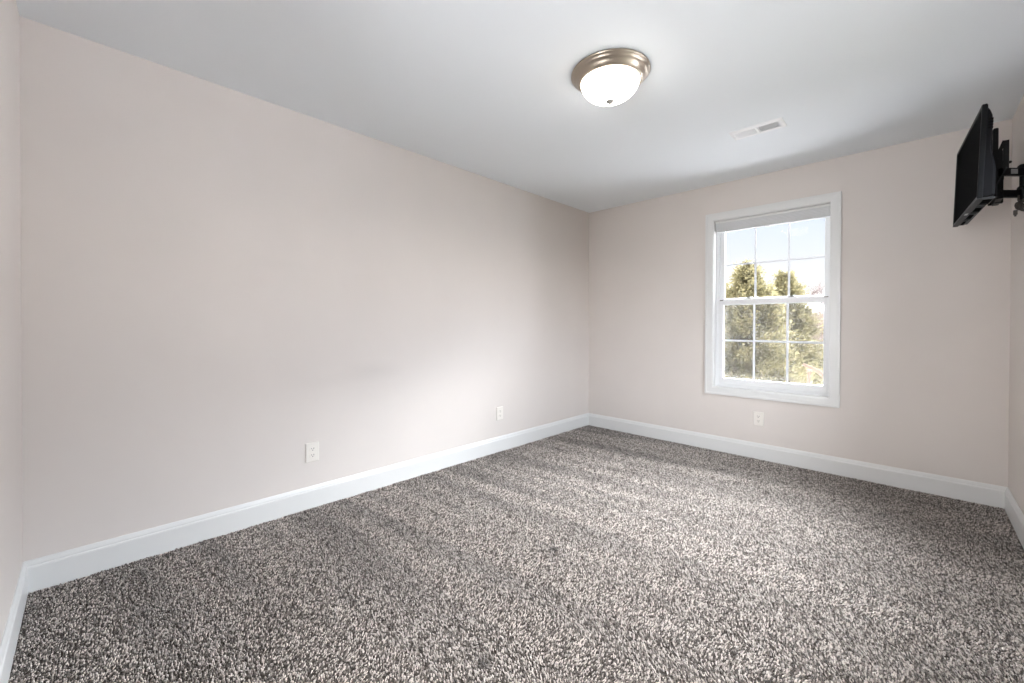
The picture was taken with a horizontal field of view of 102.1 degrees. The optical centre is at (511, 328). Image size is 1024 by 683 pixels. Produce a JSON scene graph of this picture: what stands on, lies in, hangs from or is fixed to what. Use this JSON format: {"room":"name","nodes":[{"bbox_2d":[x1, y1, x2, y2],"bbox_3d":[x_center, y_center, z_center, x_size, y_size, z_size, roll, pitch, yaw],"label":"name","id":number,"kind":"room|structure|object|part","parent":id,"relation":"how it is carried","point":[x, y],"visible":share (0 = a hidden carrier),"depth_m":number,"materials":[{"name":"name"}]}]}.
{"room":"empty bedroom","nodes":[
{"label":"empty bedroom","id":0,"kind":"room"},
{"bbox_2d":[0,0,22,642],"bbox_3d":[-1.008,-0.080,0.609,3.410,2.450,0.140,1,1,44],"label":"wall","id":1,"kind":"structure","parent":0,"point":[11,501],"depth_m":1.50,"materials":[{"name":"beige paint"}]},
{"bbox_2d":[0,562,27,682],"bbox_3d":[-1.541,1.069,1.245,1.494,0.141,0.014,1,1,44],"label":"baseboard","id":2,"kind":"structure","parent":1,"relation":"attached to","point":[8,644],"depth_m":1.44,"materials":[{"name":"white wood"}]},
{"bbox_2d":[19,16,588,561],"bbox_3d":[-0.647,-0.100,3.317,0.140,2.450,4.238,1,1,44],"label":"wall","id":3,"kind":"structure","parent":0,"point":[219,283],"depth_m":2.33,"materials":[{"name":"beige paint"}]},
{"bbox_2d":[24,413,588,594],"bbox_3d":[-0.594,1.056,3.272,0.014,0.141,4.238,1,1,44],"label":"baseboard","id":4,"kind":"structure","parent":3,"relation":"attached to","point":[62,567],"depth_m":2.34,"materials":[{"name":"white wood"}]},
{"bbox_2d":[305,441,318,462],"bbox_3d":[-1.252,0.776,2.600,0.009,0.120,0.081,1,1,44],"label":"electrical outlet","id":5,"kind":"object","parent":3,"relation":"attached to","point":[311,449],"visible":1,"depth_m":2.60,"materials":[{"name":"white plastic"}]},
{"bbox_2d":[496,406,502,420],"bbox_3d":[-0.110,0.773,3.769,0.009,0.120,0.081,1,1,44],"label":"electrical outlet","id":6,"kind":"object","parent":3,"relation":"attached to","point":[499,410],"visible":1,"depth_m":3.76,"materials":[{"name":"white plastic"}]},
{"bbox_2d":[8,432,1023,682],"bbox_3d":[0.519,1.187,2.184,3.410,0.100,4.518,1,1,44],"label":"floor","id":7,"kind":"structure","parent":0,"point":[453,593],"depth_m":1.61,"materials":[{"name":"grey carpet"}]},
{"bbox_2d":[8,425,1023,682],"bbox_3d":[0.518,1.131,2.184,3.110,0.012,4.213,1,1,44],"label":"carpet","id":8,"kind":"structure","parent":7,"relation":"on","point":[642,447],"depth_m":1.86,"materials":[{"name":"grey carpet"}]},
{"bbox_2d":[16,0,1023,212],"bbox_3d":[0.526,-1.373,2.165,3.410,0.120,4.518,1,1,44],"label":"ceiling","id":9,"kind":"structure","parent":0,"point":[485,88],"depth_m":2.12,"materials":[{"name":"white paint"}]},
{"bbox_2d":[571,48,650,105],"bbox_3d":[0.504,-1.232,2.131,0.396,0.161,0.396,1,1,44],"label":"ceiling light","id":10,"kind":"object","parent":9,"relation":"attached to","point":[608,77],"visible":1,"depth_m":2.03,"materials":[{"name":"white glass"}]},
{"bbox_2d":[729,117,786,140],"bbox_3d":[1.619,-1.308,2.732,0.306,0.014,0.149,1,1,44],"label":"ceiling vent","id":11,"kind":"object","parent":9,"relation":"in","point":[777,123],"visible":1,"depth_m":2.72,"materials":[{"name":"white metal"}]},
{"bbox_2d":[588,119,1011,486],"bbox_3d":[2.052,-0.096,3.740,3.410,2.450,0.140,1,1,44],"label":"wall","id":12,"kind":"structure","parent":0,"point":[925,343],"depth_m":3.07,"materials":[{"name":"beige paint"}]},
{"bbox_2d":[753,411,763,426],"bbox_3d":[2.124,0.779,3.570,0.081,0.120,0.009,1,1,44],"label":"electrical outlet","id":13,"kind":"object","parent":12,"relation":"attached to","point":[758,417],"visible":1,"depth_m":3.57,"materials":[{"name":"white plastic"}]},
{"bbox_2d":[715,203,829,232],"bbox_3d":[2.192,-0.926,3.541,0.850,0.109,0.044,1,1,44],"label":"window shade","id":14,"kind":"object","parent":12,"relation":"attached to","point":[819,211],"visible":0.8,"depth_m":3.49,"materials":[{"name":"white fabric"}]},
{"bbox_3d":[2.194,-0.886,3.543,0.846,0.014,0.034,1,1,44],"label":"rail","id":15,"kind":"part","parent":14,"relation":"part of","materials":[{"name":"white plastic"}]},
{"bbox_2d":[705,191,841,407],"bbox_3d":[2.211,-0.223,3.569,0.995,1.659,0.162,1,1,44],"label":"window","id":16,"kind":"structure","parent":12,"relation":"attached to","point":[827,395],"depth_m":3.51,"materials":[{"name":"white plastic"}]},
{"bbox_3d":[2.229,0.131,3.576,0.838,0.791,0.028,1,1,44],"label":"sash","id":17,"kind":"part","parent":16,"relation":"part of","materials":[{"name":"white plastic"}]},
{"bbox_3d":[2.213,0.511,3.567,0.710,0.012,0.010,1,1,44],"label":"lift rail","id":18,"kind":"part","parent":16,"relation":"part of","materials":[{"name":"white plastic"}]},
{"bbox_3d":[2.236,-0.222,3.592,0.860,1.525,0.070,1,1,44],"label":"vinyl frame","id":19,"kind":"part","parent":16,"relation":"part of","materials":[{"name":"white plastic"}]},
{"bbox_3d":[2.253,-0.594,3.594,0.838,0.740,0.028,1,1,44],"label":"sash","id":20,"kind":"part","parent":16,"relation":"part of","materials":[{"name":"white plastic"}]},
{"bbox_2d":[724,303,823,382],"bbox_3d":[2.228,0.122,3.575,0.750,0.673,0.015,1,1,44],"label":"grille","id":21,"kind":"object","parent":16,"relation":"attached to","point":[787,341],"depth_m":3.60,"materials":[{"name":"white plastic"}]},
{"bbox_2d":[725,223,824,296],"bbox_3d":[2.252,-0.598,3.593,0.750,0.647,0.015,1,1,44],"label":"grille","id":22,"kind":"object","parent":16,"relation":"attached to","point":[755,263],"depth_m":3.57,"materials":[{"name":"white plastic"}]},
{"bbox_2d":[588,413,1006,508],"bbox_3d":[1.996,1.059,3.693,3.130,0.141,0.014,1,1,44],"label":"baseboard","id":23,"kind":"structure","parent":12,"relation":"attached to","point":[961,489],"depth_m":3.23,"materials":[{"name":"white wood"}]},
{"bbox_2d":[1008,95,1023,513],"bbox_3d":[1.692,-0.076,1.032,0.140,2.450,4.238,1,1,44],"label":"wall","id":24,"kind":"structure","parent":0,"point":[1016,370],"depth_m":2.42,"materials":[{"name":"beige paint"}]},
{"bbox_2d":[988,128,1023,205],"bbox_3d":[2.597,-0.820,2.155,0.146,0.425,0.262,1,1,44],"label":"mount","id":25,"kind":"object","parent":24,"relation":"attached to","point":[1001,157],"depth_m":2.11,"materials":[{"name":"black metal"}]},
{"bbox_2d":[953,104,995,226],"bbox_3d":[2.507,-0.845,2.245,0.067,0.450,0.756,3,2,41],"label":"television","id":26,"kind":"object","parent":25,"relation":"attached to","point":[975,179],"visible":1,"depth_m":2.08,"materials":[{"name":"black plastic"}]},
{"bbox_3d":[2.485,-0.624,2.265,0.022,0.004,0.748,3,2,41],"label":"trim","id":27,"kind":"part","parent":26,"relation":"part of","materials":[{"name":"black plastic"}]},
{"bbox_2d":[965,213,975,219],"bbox_3d":[2.558,-0.626,2.314,0.039,0.010,0.151,1,1,44],"label":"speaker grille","id":28,"kind":"object","parent":26,"relation":"attached to","point":[969,216],"depth_m":2.30,"materials":[{"name":"black plastic"}]},
{"bbox_2d":[971,206,984,212],"bbox_3d":[2.440,-0.625,2.172,0.045,0.010,0.142,1,1,44],"label":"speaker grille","id":29,"kind":"object","parent":26,"relation":"attached to","point":[978,208],"depth_m":2.16,"materials":[{"name":"black plastic"}]},
{"bbox_3d":[2.499,-0.629,2.253,0.056,0.004,0.704,3,2,41],"label":"underside panel","id":30,"kind":"part","parent":26,"relation":"part of","materials":[{"name":"black plastic"}]},
{"bbox_2d":[978,196,994,204],"bbox_3d":[2.323,-0.625,2.031,0.042,0.010,0.135,1,1,41],"label":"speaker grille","id":31,"kind":"object","parent":26,"relation":"attached to","point":[986,200],"depth_m":2.01,"materials":[{"name":"black plastic"}]},
{"bbox_3d":[2.478,-0.875,2.123,0.019,0.295,0.024,1,1,44],"label":"upright rail","id":32,"kind":"part","parent":25,"relation":"part of","materials":[{"name":"black metal"}]},
{"bbox_3d":[2.548,-0.689,2.122,0.146,0.037,0.022,0,0,0],"label":"arm","id":33,"kind":"part","parent":25,"relation":"part of","materials":[{"name":"black metal"}]},
{"bbox_3d":[2.548,-0.796,2.108,0.120,0.039,0.022,0,0,0],"label":"arm","id":34,"kind":"part","parent":25,"relation":"part of","materials":[{"name":"black metal"}]},
{"bbox_3d":[2.612,-0.737,2.113,0.032,0.160,0.032,1,1,44],"label":"pivot post","id":35,"kind":"part","parent":25,"relation":"part of","materials":[{"name":"black metal"}]},
{"bbox_2d":[1005,487,1023,548],"bbox_3d":[1.633,1.078,1.095,0.014,0.141,4.238,1,1,44],"label":"baseboard","id":36,"kind":"structure","parent":24,"relation":"attached to","point":[1016,517],"depth_m":2.34,"materials":[{"name":"white wood"}]},
{"bbox_2d":[1013,195,1023,216],"bbox_3d":[2.565,-0.618,2.073,0.071,0.106,0.033,1,1,44],"label":"cable bundle","id":37,"kind":"object","parent":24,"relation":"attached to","point":[1019,205],"visible":1,"depth_m":2.08,"materials":[{"name":"black plastic"}]},
{"label":"outside","id":38,"kind":"structure","parent":0,"visible":0},
{"bbox_2d":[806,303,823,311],"bbox_3d":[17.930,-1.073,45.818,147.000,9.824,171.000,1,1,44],"label":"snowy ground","id":39,"kind":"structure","parent":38,"point":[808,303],"depth_m":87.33,"materials":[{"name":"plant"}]},
{"bbox_2d":[724,259,822,385],"bbox_3d":[7.806,0.897,13.665,5.157,6.329,4.794,1,1,44],"label":"cedar tree","id":40,"kind":"object","parent":39,"relation":"on","point":[738,319],"visible":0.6,"depth_m":12.85,"materials":[{"name":"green plant"}]},
{"bbox_2d":[766,269,823,384],"bbox_3d":[11.286,0.802,16.904,4.446,6.486,4.769,0,0,15],"label":"cedar tree","id":41,"kind":"object","parent":39,"relation":"on","point":[802,317],"visible":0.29,"depth_m":16.47,"materials":[{"name":"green plant"}]},
{"bbox_2d":[806,369,811,384],"bbox_3d":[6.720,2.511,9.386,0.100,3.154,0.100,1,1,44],"label":"fence post","id":42,"kind":"object","parent":39,"relation":"on","point":[808,371],"visible":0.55,"depth_m":9.35,"materials":[{"name":"beige wood"}]},
{"bbox_2d":[803,363,822,377],"bbox_3d":[6.686,1.115,8.852,0.802,0.711,0.120,1,1,44],"label":"branch","id":43,"kind":"object","parent":39,"relation":"on","point":[818,371],"visible":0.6,"depth_m":8.94,"materials":[{"name":"brown plant"}]},
{"bbox_2d":[805,283,821,307],"bbox_3d":[40.019,-3.146,56.349,4.813,6.716,2.886,1,1,45],"label":"bare tree","id":44,"kind":"object","parent":39,"relation":"on","point":[812,293],"visible":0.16,"depth_m":55.73,"materials":[{"name":"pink plant"}]},
{"bbox_2d":[807,281,824,312],"bbox_3d":[38.741,-2.767,51.656,3.181,6.478,4.498,0,1,-30],"label":"bare tree","id":45,"kind":"object","parent":39,"relation":"on","point":[822,281],"visible":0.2,"depth_m":51.73,"materials":[{"name":"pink plant"}]},
{"bbox_2d":[809,303,823,357],"bbox_3d":[23.712,-0.163,36.439,16.468,8.335,35.975,0,0,27],"label":"brush","id":46,"kind":"object","parent":39,"relation":"on","point":[822,315],"visible":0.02,"depth_m":32.12,"materials":[{"name":"white"}]}
]}

